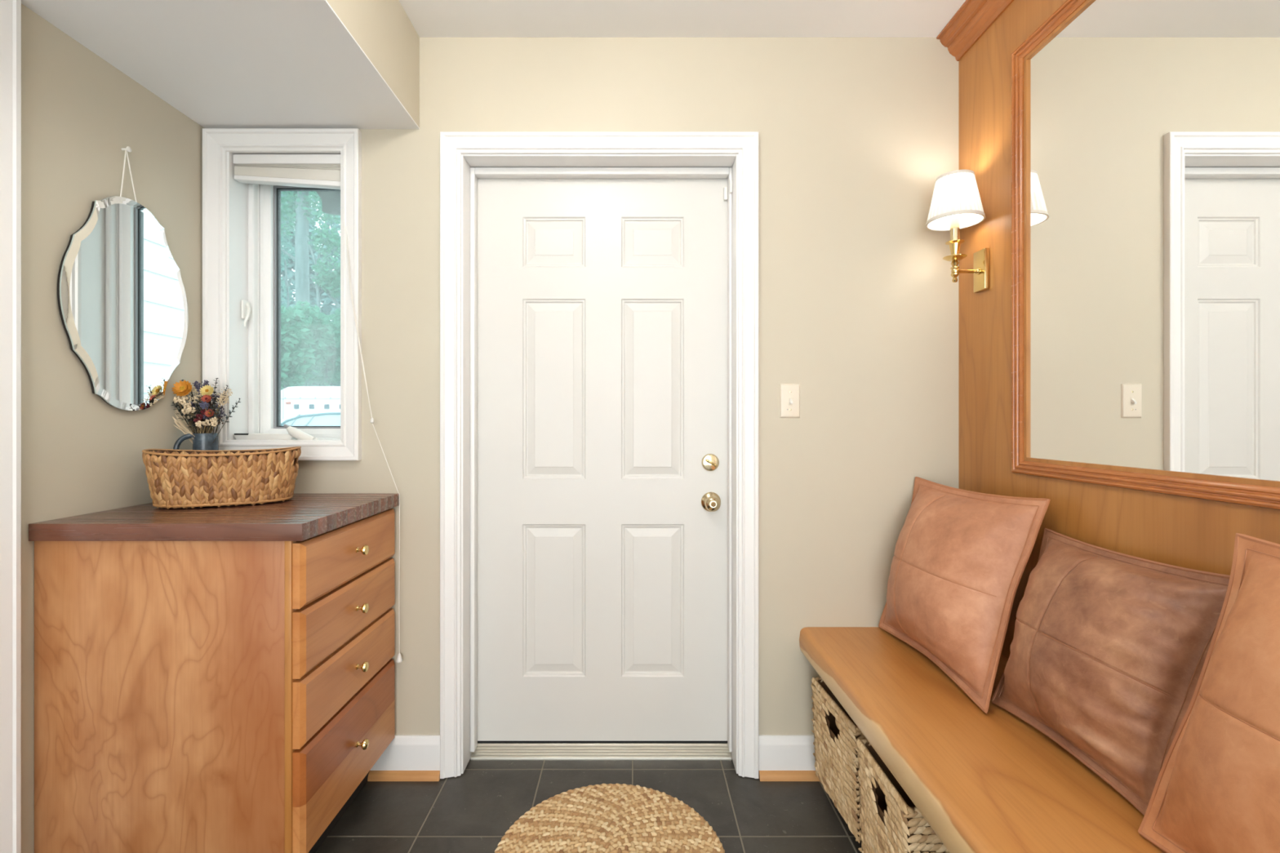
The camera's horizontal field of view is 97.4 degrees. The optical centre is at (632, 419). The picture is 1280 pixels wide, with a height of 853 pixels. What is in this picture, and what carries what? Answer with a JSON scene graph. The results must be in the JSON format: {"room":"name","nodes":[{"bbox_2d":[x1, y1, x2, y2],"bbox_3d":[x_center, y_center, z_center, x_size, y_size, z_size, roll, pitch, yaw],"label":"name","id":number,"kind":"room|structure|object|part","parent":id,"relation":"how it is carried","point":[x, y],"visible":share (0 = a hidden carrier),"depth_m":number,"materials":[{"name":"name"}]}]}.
{"room":"entryway","nodes":[
{"label":"entryway","id":0,"kind":"room"},
{"bbox_2d":[21,3,204,852],"bbox_3d":[-1.476,-0.096,-0.310,0.100,2.566,4.380,0,0,0],"label":"wall","id":1,"kind":"structure","parent":0,"point":[82,454],"depth_m":1.44,"materials":[{"name":"beige paint"}]},
{"bbox_2d":[0,0,21,852],"bbox_3d":[-1.414,0.107,0.826,0.024,2.154,0.932,0,0,0],"label":"door frame","id":2,"kind":"structure","parent":1,"relation":"in","point":[10,10],"depth_m":1.27,"materials":[{"name":"white paint"}]},
{"bbox_2d":[57,146,188,410],"bbox_3d":[-1.414,-0.395,1.587,0.022,0.737,0.398,0,0,0],"label":"mirror","id":3,"kind":"object","parent":1,"relation":"attached to","point":[122,304],"visible":1,"depth_m":1.56,"materials":[{"name":"silver metal"}]},
{"bbox_3d":[-1.415,-0.675,1.562,0.003,0.165,0.021,0,0,6],"label":"hanging cord","id":4,"kind":"part","parent":3,"relation":"part of","materials":[{"name":"white fabric"}]},
{"bbox_2d":[69,203,184,404],"bbox_3d":[-1.408,-0.323,1.587,0.001,0.556,0.360,0,0,0],"label":"mirror glass","id":5,"kind":"object","parent":3,"relation":"attached to","point":[126,303],"depth_m":1.57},
{"bbox_3d":[-1.415,-0.675,1.591,0.003,0.166,0.044,0,0,-3],"label":"hanging cord","id":6,"kind":"part","parent":3,"relation":"part of","materials":[{"name":"white fabric"}]},
{"bbox_2d":[21,0,419,128],"bbox_3d":[-1.069,-0.974,-0.310,0.714,0.004,4.380,0,0,0],"label":"ceiling","id":7,"kind":"structure","parent":0,"point":[220,64],"depth_m":1.51,"materials":[{"name":"white paint"}]},
{"bbox_2d":[326,0,419,127],"bbox_3d":[-1.069,-1.177,-0.310,0.714,0.403,4.380,0,0,0],"label":"wall","id":8,"kind":"structure","parent":0,"point":[383,29],"depth_m":1.65,"materials":[{"name":"beige paint"}]},
{"bbox_2d":[315,758,862,852],"bbox_3d":[-0.155,1.217,-0.225,2.742,0.060,4.550,0,0,0],"label":"floor","id":9,"kind":"structure","parent":0,"point":[471,811],"depth_m":1.74,"materials":[{"name":"grey tile"}]},
{"bbox_2d":[34,508,394,852],"bbox_3d":[-1.089,0.737,1.608,0.670,0.900,0.540,0,0,0],"label":"base cabinet","id":10,"kind":"object","parent":9,"relation":"on","point":[190,696],"visible":0.99,"depth_m":1.34,"materials":[{"name":"brown wood"}]},
{"bbox_3d":[-1.126,0.737,1.348,0.596,0.900,0.020,0,0,0],"label":"panel","id":11,"kind":"part","parent":10,"relation":"part of","materials":[{"name":"brown wood"}]},
{"bbox_2d":[28,493,399,541],"bbox_3d":[-1.101,0.265,1.602,0.645,0.040,0.552,0,0,0],"label":"countertop","id":12,"kind":"structure","parent":10,"relation":"on","point":[304,516],"depth_m":1.37,"materials":[{"name":"brown wood"}]},
{"bbox_2d":[173,432,218,450],"bbox_3d":[-1.357,0.143,1.763,0.074,0.204,0.113,0,0,16],"label":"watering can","id":13,"kind":"object","parent":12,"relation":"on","point":[201,442],"visible":0.34,"depth_m":1.75,"materials":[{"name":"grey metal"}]},
{"bbox_3d":[-1.387,0.094,1.738,0.016,0.105,0.052,0,0,38],"label":"handle","id":14,"kind":"part","parent":13,"relation":"part of","materials":[{"name":"grey metal"}]},
{"bbox_2d":[171,377,240,443],"bbox_3d":[-1.328,-0.028,1.774,0.243,0.241,0.108,0,0,-3],"label":"bouquet","id":15,"kind":"object","parent":13,"relation":"in","point":[205,417],"visible":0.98,"depth_m":1.75,"materials":[{"name":"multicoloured plant"}]},
{"bbox_3d":[-1.398,-0.097,1.748,0.017,0.019,0.014,0,0,-14],"label":"flower","id":16,"kind":"part","parent":15,"relation":"part of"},
{"bbox_3d":[-1.273,0.015,1.754,0.127,0.154,0.047,0,0,0],"label":"stem","id":17,"kind":"part","parent":15,"relation":"part of","materials":[{"name":"green plant"}]},
{"bbox_2d":[142,446,301,509],"bbox_3d":[-1.194,0.163,1.654,0.381,0.163,0.236,0,0,-28],"label":"basket","id":18,"kind":"object","parent":12,"relation":"on","point":[176,478],"visible":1,"depth_m":1.56,"materials":[{"name":"wicker"}]},
{"bbox_3d":[-0.800,0.860,1.607,0.028,0.130,0.526,0,0,0],"label":"drawer","id":19,"kind":"part","parent":10,"relation":"part of","materials":[{"name":"red wood"}]},
{"bbox_3d":[-0.800,0.707,1.607,0.028,0.160,0.526,0,0,0],"label":"drawer","id":20,"kind":"part","parent":10,"relation":"part of","materials":[{"name":"brown wood"}]},
{"bbox_3d":[-0.800,0.539,1.607,0.028,0.159,0.526,0,0,0],"label":"drawer","id":21,"kind":"part","parent":10,"relation":"part of","materials":[{"name":"brown wood"}]},
{"bbox_3d":[-0.800,0.373,1.607,0.028,0.157,0.526,0,0,0],"label":"drawer","id":22,"kind":"part","parent":10,"relation":"part of","materials":[{"name":"brown wood"}]},
{"bbox_3d":[-0.770,0.925,1.604,0.032,0.029,0.029,0,0,0],"label":"knob","id":23,"kind":"part","parent":10,"relation":"part of","materials":[{"name":"gold metal"}]},
{"bbox_3d":[-0.770,0.704,1.604,0.032,0.029,0.029,0,0,0],"label":"knob","id":24,"kind":"part","parent":10,"relation":"part of","materials":[{"name":"gold metal"}]},
{"bbox_3d":[-0.770,0.537,1.604,0.032,0.029,0.029,0,0,0],"label":"knob","id":25,"kind":"part","parent":10,"relation":"part of","materials":[{"name":"gold metal"}]},
{"bbox_3d":[-0.770,0.371,1.604,0.032,0.029,0.029,0,0,0],"label":"knob","id":26,"kind":"part","parent":10,"relation":"part of","materials":[{"name":"gold metal"}]},
{"bbox_2d":[494,783,724,852],"bbox_3d":[-0.062,1.179,1.505,0.633,0.016,0.633,0,0,0],"label":"mat","id":27,"kind":"object","parent":9,"relation":"on","point":[603,818],"visible":1,"depth_m":1.63,"materials":[{"name":"beige wicker"}]},
{"bbox_2d":[799,626,1165,852],"bbox_3d":[0.823,0.940,0.889,0.533,0.495,1.979,0,0,0],"label":"bench","id":28,"kind":"object","parent":9,"relation":"on","point":[991,782],"visible":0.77,"depth_m":1.15,"materials":[{"name":"brown wood"}]},
{"bbox_2d":[878,476,1050,713],"bbox_3d":[0.906,0.438,1.603,0.247,0.498,0.547,0,0,-9],"label":"leather cushion","id":29,"kind":"object","parent":28,"relation":"on","point":[961,557],"visible":1,"depth_m":1.48,"materials":[{"name":"brown leather"}]},
{"bbox_2d":[991,528,1230,816],"bbox_3d":[0.950,0.479,1.193,0.227,0.419,0.512,0,0,0],"label":"leather cushion","id":30,"kind":"object","parent":28,"relation":"on","point":[1108,649],"visible":0.94,"depth_m":1.06,"materials":[{"name":"brown leather"}]},
{"bbox_2d":[1137,533,1279,852],"bbox_3d":[0.903,0.436,0.672,0.210,0.506,0.541,0,0,-4],"label":"leather cushion","id":31,"kind":"object","parent":28,"relation":"on","point":[1216,789],"visible":1,"depth_m":0.80,"materials":[{"name":"brown leather"}]},
{"bbox_3d":[0.872,1.161,1.097,0.433,0.052,1.494,0,0,0],"label":"tray","id":32,"kind":"object","parent":9,"relation":"on","visible":0},
{"bbox_2d":[810,677,866,843],"bbox_3d":[0.787,0.977,1.660,0.423,0.313,0.313,0,0,-4],"label":"seagrass basket","id":33,"kind":"object","parent":32,"relation":"on","point":[836,735],"visible":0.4,"depth_m":1.62,"materials":[{"name":"beige wicker"}]},
{"bbox_2d":[855,738,949,852],"bbox_3d":[0.783,0.977,1.318,0.422,0.313,0.276,0,0,0],"label":"seagrass basket","id":34,"kind":"object","parent":32,"relation":"on","point":[890,822],"visible":0.32,"depth_m":1.31,"materials":[{"name":"beige wicker"}]},
{"bbox_2d":[293,37,959,734],"bbox_3d":[-0.155,-0.096,1.965,2.742,2.566,0.170,0,0,0],"label":"wall","id":35,"kind":"structure","parent":0,"point":[859,300],"depth_m":1.88,"materials":[{"name":"beige paint"}]},
{"bbox_2d":[202,128,361,460],"bbox_3d":[-1.163,-0.414,1.957,0.515,1.096,0.206,0,0,0],"label":"window","id":36,"kind":"structure","parent":35,"relation":"in","point":[242,222],"depth_m":1.87,"materials":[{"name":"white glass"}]},
{"bbox_3d":[-1.386,-0.414,1.867,0.068,1.096,0.026,0,0,0],"label":"casing","id":37,"kind":"part","parent":36,"relation":"part of","materials":[{"name":"white wood"}]},
{"bbox_3d":[-1.330,-0.363,1.942,0.020,0.085,0.026,0,0,0],"label":"lock lever","id":38,"kind":"part","parent":36,"relation":"part of","materials":[{"name":"white plastic"}]},
{"bbox_3d":[-1.333,-0.406,2.011,0.024,0.980,0.094,0,0,0],"label":"frame","id":39,"kind":"part","parent":36,"relation":"part of","materials":[{"name":"white plastic"}]},
{"bbox_3d":[-1.163,-0.928,1.867,0.515,0.068,0.026,0,0,0],"label":"casing","id":40,"kind":"part","parent":36,"relation":"part of","materials":[{"name":"white wood"}]},
{"bbox_3d":[-1.163,0.100,1.867,0.515,0.068,0.026,0,0,0],"label":"casing","id":41,"kind":"part","parent":36,"relation":"part of","materials":[{"name":"white wood"}]},
{"bbox_3d":[-1.117,0.050,1.893,0.101,0.059,0.032,0,0,9],"label":"crank handle","id":42,"kind":"part","parent":36,"relation":"part of","materials":[{"name":"white plastic"}]},
{"bbox_3d":[-1.158,0.048,2.023,0.326,0.033,0.064,0,0,0],"label":"sash rail","id":43,"kind":"part","parent":36,"relation":"part of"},
{"bbox_2d":[233,154,402,662],"bbox_3d":[-1.049,-0.048,1.894,0.585,1.689,0.072,0,0,6],"label":"window blind","id":44,"kind":"object","parent":36,"relation":"attached to","point":[306,171],"visible":0.88,"depth_m":1.89,"materials":[{"name":"white plastic"}]},
{"bbox_3d":[-1.158,-0.804,1.906,0.362,0.038,0.034,0,0,0],"label":"rail","id":45,"kind":"part","parent":44,"relation":"part of","materials":[{"name":"white plastic"}]},
{"bbox_3d":[-0.920,-0.430,1.856,0.131,0.862,0.025,0,0,17],"label":"lift cord","id":46,"kind":"part","parent":44,"relation":"part of","materials":[{"name":"white fabric"}]},
{"bbox_3d":[-0.917,-0.430,1.856,0.125,0.862,0.025,0,0,18],"label":"lift cord","id":47,"kind":"part","parent":44,"relation":"part of","materials":[{"name":"white fabric"}]},
{"bbox_3d":[-0.812,0.392,1.853,0.088,0.766,0.004,0,0,-6],"label":"pull cord","id":48,"kind":"part","parent":44,"relation":"part of","materials":[{"name":"white fabric"}]},
{"bbox_3d":[-1.158,0.072,2.011,0.374,0.024,0.094,0,0,0],"label":"frame","id":49,"kind":"part","parent":36,"relation":"part of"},
{"bbox_2d":[315,191,340,215],"bbox_3d":[-1.248,-1.002,2.230,0.185,0.307,0.359,0,0,0],"label":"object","id":50,"kind":"object","parent":36,"relation":"attached to","point":[331,200],"visible":0.34,"depth_m":2.30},
{"bbox_3d":[-0.939,-0.414,1.867,0.068,1.096,0.026,0,0,0],"label":"casing","id":51,"kind":"part","parent":36,"relation":"part of","materials":[{"name":"white wood"}]},
{"bbox_2d":[367,734,439,781],"bbox_3d":[-0.753,1.120,1.863,0.234,0.134,0.033,0,0,0],"label":"baseboard","id":52,"kind":"structure","parent":35,"relation":"attached to","point":[407,757],"depth_m":1.87,"materials":[{"name":"white wood"}]},
{"bbox_3d":[-0.753,1.175,1.857,0.234,0.024,0.019,0,0,0],"label":"shoe moulding","id":53,"kind":"part","parent":52,"relation":"part of","materials":[{"name":"brown wood"}]},
{"bbox_2d":[440,131,758,778],"bbox_3d":[-0.110,0.117,1.953,1.053,2.139,0.194,0,0,0],"label":"door","id":54,"kind":"structure","parent":35,"relation":"in","point":[599,290],"depth_m":2.00,"materials":[{"name":"white paint"}]},
{"bbox_3d":[-0.604,0.116,1.868,0.064,2.136,0.024,0,0,0],"label":"casing","id":55,"kind":"part","parent":54,"relation":"part of","materials":[{"name":"white wood"}]},
{"bbox_3d":[-0.279,0.642,2.005,0.224,0.543,0.010,0,0,0],"label":"panel","id":56,"kind":"part","parent":54,"relation":"part of","materials":[{"name":"white paint"}]},
{"bbox_3d":[-0.279,-0.110,2.005,0.224,0.642,0.010,0,0,0],"label":"panel","id":57,"kind":"part","parent":54,"relation":"part of","materials":[{"name":"white paint"}]},
{"bbox_3d":[-0.279,-0.632,2.005,0.224,0.179,0.010,0,0,0],"label":"panel","id":58,"kind":"part","parent":54,"relation":"part of","materials":[{"name":"white paint"}]},
{"bbox_3d":[-0.110,-0.920,1.868,1.053,0.064,0.024,0,0,0],"label":"casing","id":59,"kind":"part","parent":54,"relation":"part of","materials":[{"name":"white wood"}]},
{"bbox_3d":[0.071,0.642,2.005,0.223,0.543,0.010,0,0,0],"label":"panel","id":60,"kind":"part","parent":54,"relation":"part of","materials":[{"name":"white paint"}]},
{"bbox_3d":[0.071,-0.110,2.005,0.223,0.642,0.010,0,0,0],"label":"panel","id":61,"kind":"part","parent":54,"relation":"part of","materials":[{"name":"white paint"}]},
{"bbox_3d":[0.071,-0.632,2.005,0.223,0.179,0.010,0,0,0],"label":"panel","id":62,"kind":"part","parent":54,"relation":"part of","materials":[{"name":"white paint"}]},
{"bbox_3d":[0.277,0.151,1.996,0.062,0.062,0.010,0,0,0],"label":"deadbolt plate","id":63,"kind":"part","parent":54,"relation":"part of","materials":[{"name":"gold metal"}]},
{"bbox_3d":[0.279,0.291,1.956,0.055,0.055,0.036,0,0,0],"label":"knob","id":64,"kind":"part","parent":54,"relation":"part of","materials":[{"name":"gold metal"}]},
{"bbox_2d":[723,178,732,200],"bbox_3d":[0.334,-0.805,1.972,0.016,0.055,0.059,0,0,-13],"label":"sensor","id":65,"kind":"object","parent":54,"relation":"attached to","point":[726,188],"visible":1,"depth_m":1.98,"materials":[{"name":"white plastic"}]},
{"bbox_3d":[0.385,0.116,1.868,0.064,2.136,0.024,0,0,0],"label":"casing","id":66,"kind":"part","parent":54,"relation":"part of","materials":[{"name":"white wood"}]},
{"bbox_2d":[758,734,819,781],"bbox_3d":[0.752,1.120,1.863,0.667,0.134,0.033,0,0,0],"label":"baseboard","id":67,"kind":"structure","parent":35,"relation":"attached to","point":[781,757],"depth_m":1.87,"materials":[{"name":"white wood"}]},
{"bbox_3d":[0.752,1.175,1.857,0.667,0.024,0.019,0,0,0],"label":"shoe moulding","id":68,"kind":"part","parent":67,"relation":"part of","materials":[{"name":"brown wood"}]},
{"bbox_2d":[779,383,799,417],"bbox_3d":[0.525,-0.064,1.871,0.068,0.115,0.019,0,0,0],"label":"light switch","id":69,"kind":"object","parent":35,"relation":"attached to","point":[789,393],"visible":1,"depth_m":1.87,"materials":[{"name":"beige plastic"}]},
{"bbox_2d":[399,0,965,37],"bbox_3d":[0.252,-1.329,-0.310,1.928,0.100,4.380,0,0,0],"label":"ceiling","id":70,"kind":"structure","parent":0,"point":[428,18],"depth_m":1.79,"materials":[{"name":"white paint"}]},
{"bbox_3d":[1.166,-0.096,-0.310,0.100,2.566,4.380,0,0,0],"label":"wall","id":71,"kind":"structure","parent":0,"visible":0},
{"bbox_2d":[936,0,1279,657],"bbox_3d":[1.066,-0.046,0.890,0.100,2.466,1.980,0,0,0],"label":"wall panel","id":72,"kind":"object","parent":71,"relation":"attached to","point":[1186,520],"visible":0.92,"depth_m":1.58,"materials":[{"name":"brown wood"}]},
{"bbox_2d":[925,169,989,293],"bbox_3d":[1.005,-0.577,1.745,0.170,0.354,0.161,0,0,0],"label":"wall sconce","id":73,"kind":"object","parent":72,"relation":"attached to","point":[956,204],"visible":1,"depth_m":1.72,"materials":[{"name":"white fabric"}]},
{"bbox_3d":[1.000,-0.462,1.745,0.024,0.071,0.024,0,0,0],"label":"stem","id":74,"kind":"part","parent":73,"relation":"part of","materials":[{"name":"gold metal"}]},
{"bbox_2d":[945,215,964,254],"bbox_3d":[1.000,-0.567,1.745,0.052,0.128,0.052,0,0,0],"label":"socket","id":75,"kind":"object","parent":73,"relation":"on","point":[955,242],"depth_m":1.73,"materials":[{"name":"gold metal"}]},
{"bbox_3d":[1.000,-0.683,1.745,0.159,0.139,0.159,0,0,0],"label":"lamp shade","id":76,"kind":"part","parent":73,"relation":"part of","materials":[{"name":"white fabric"}]},
{"bbox_3d":[1.041,-0.461,1.745,0.068,0.021,0.021,0,0,0],"label":"arm","id":77,"kind":"part","parent":73,"relation":"part of","materials":[{"name":"gold metal"}]},
{"bbox_3d":[1.082,-0.463,1.745,0.016,0.126,0.060,0,0,0],"label":"plate","id":78,"kind":"part","parent":73,"relation":"part of","materials":[{"name":"gold metal"}]},
{"bbox_3d":[1.053,-1.239,0.890,0.074,0.080,1.980,0,0,0],"label":"crown moulding","id":79,"kind":"part","parent":72,"relation":"part of","materials":[{"name":"brown wood"}]},
{"bbox_3d":[1.086,-0.447,1.585,0.014,1.196,0.039,0,0,-10],"label":"mirror frame","id":80,"kind":"part","parent":72,"relation":"part of","materials":[{"name":"brown wood"}]},
{"bbox_3d":[1.087,-1.026,0.887,0.019,0.037,1.434,0,0,0],"label":"mirror frame","id":81,"kind":"part","parent":72,"relation":"part of","materials":[{"name":"brown wood"}]},
{"bbox_3d":[1.103,-1.123,0.887,0.026,0.251,1.340,0,0,0],"label":"rail","id":82,"kind":"part","parent":72,"relation":"part of","materials":[{"name":"brown wood"}]},
{"bbox_3d":[1.087,0.133,0.887,0.019,0.037,1.434,0,0,0],"label":"mirror frame","id":83,"kind":"part","parent":72,"relation":"part of","materials":[{"name":"brown wood"}]},
{"bbox_3d":[1.103,0.645,0.887,0.026,1.083,1.340,0,0,0],"label":"rail","id":84,"kind":"part","parent":72,"relation":"part of","materials":[{"name":"brown wood"}]},
{"bbox_2d":[1028,0,1279,481],"bbox_3d":[1.099,-0.447,0.887,0.006,1.128,1.366,0,0,0],"label":"wall mirror","id":85,"kind":"object","parent":72,"relation":"attached to","point":[1154,125],"visible":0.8,"depth_m":1.18,"materials":[{"name":"silver metal"}]},
{"label":"outside","id":86,"kind":"structure","parent":0,"visible":0},
{"bbox_3d":[-15.000,1.412,36.030,90.000,0.050,67.940,0,0,0],"label":"ground","id":87,"kind":"structure","parent":86,"visible":0},
{"bbox_2d":[280,202,294,324],"bbox_3d":[-18.480,-5.080,29.595,1.440,12.934,1.345,0,0,28],"label":"tree","id":88,"kind":"object","parent":87,"relation":"on","point":[286,288],"visible":0.34,"depth_m":29.57,"materials":[{"name":"green plant"}]},
{"bbox_2d":[280,305,315,390],"bbox_3d":[-11.883,-1.285,19.205,2.120,5.343,1.375,0,0,0],"label":"shrub","id":89,"kind":"object","parent":87,"relation":"on","point":[287,366],"visible":0.59,"depth_m":19.12,"materials":[{"name":"green plant"}]},
{"bbox_2d":[280,300,334,386],"bbox_3d":[-12.014,-1.492,20.532,2.265,5.758,1.373,0,0,0],"label":"shrub","id":90,"kind":"object","parent":87,"relation":"on","point":[315,313],"visible":0.41,"depth_m":20.43,"materials":[{"name":"green plant"}]},
{"bbox_2d":[280,191,340,385],"bbox_3d":[-15.209,-9.698,28.025,10.097,22.170,1.675,0,0,0],"label":"tree","id":91,"kind":"object","parent":87,"relation":"on","point":[302,199],"visible":0.06,"depth_m":27.77,"materials":[{"name":"green plant"}]},
{"bbox_2d":[280,191,340,386],"bbox_3d":[-27.053,-11.165,47.593,14.880,25.200,5.346,0,0,0],"label":"treeline","id":92,"kind":"object","parent":87,"relation":"on","point":[326,304],"visible":0.06,"depth_m":47.01,"materials":[{"name":"plant"}]},
{"bbox_2d":[280,386,340,421],"bbox_3d":[-6.825,0.217,17.122,6.650,2.360,2.357,0,0,0],"label":"trailer","id":93,"kind":"object","parent":87,"relation":"on","point":[295,400],"visible":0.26,"depth_m":16.00,"materials":[{"name":"white paint"}]},
{"bbox_3d":[-6.820,-0.606,15.990,6.640,0.015,0.020,0,0,0],"label":"belt rail","id":94,"kind":"part","parent":93,"relation":"part of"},
{"bbox_2d":[280,409,340,426],"bbox_3d":[-3.818,0.625,8.364,4.737,1.525,1.772,0,0,0],"label":"car","id":95,"kind":"object","parent":87,"relation":"on","point":[330,417],"visible":0.08,"depth_m":7.61,"materials":[{"name":"white paint"}]},
{"bbox_3d":[-3.650,0.156,7.622,3.100,0.462,0.020,0,0,0],"label":"glass","id":96,"kind":"part","parent":95,"relation":"part of","materials":[{"name":"white glass"}]},
{"bbox_2d":[281,358,340,386],"bbox_3d":[-14.031,-0.838,24.593,5.333,4.449,1.296,0,0,0],"label":"shrub","id":97,"kind":"object","parent":87,"relation":"on","point":[315,384],"visible":0.05,"depth_m":24.29,"materials":[{"name":"green plant"}]},
{"bbox_2d":[298,315,340,386],"bbox_3d":[-11.968,-1.369,21.892,2.323,5.511,1.373,0,0,0],"label":"shrub","id":98,"kind":"object","parent":87,"relation":"on","point":[335,360],"visible":0.38,"depth_m":21.73,"materials":[{"name":"green plant"}]},
{"bbox_2d":[302,222,340,325],"bbox_3d":[-14.272,-3.951,26.571,2.622,10.676,1.344,0,0,0],"label":"tree","id":99,"kind":"object","parent":87,"relation":"on","point":[334,282],"visible":0.73,"depth_m":26.51,"materials":[{"name":"green plant"}]},
{"bbox_2d":[319,308,340,383],"bbox_3d":[-11.988,-1.620,23.256,2.157,6.014,1.352,0,0,0],"label":"shrub","id":100,"kind":"object","parent":87,"relation":"on","point":[337,317],"visible":0.04,"depth_m":23.07,"materials":[{"name":"green plant"}]}
]}

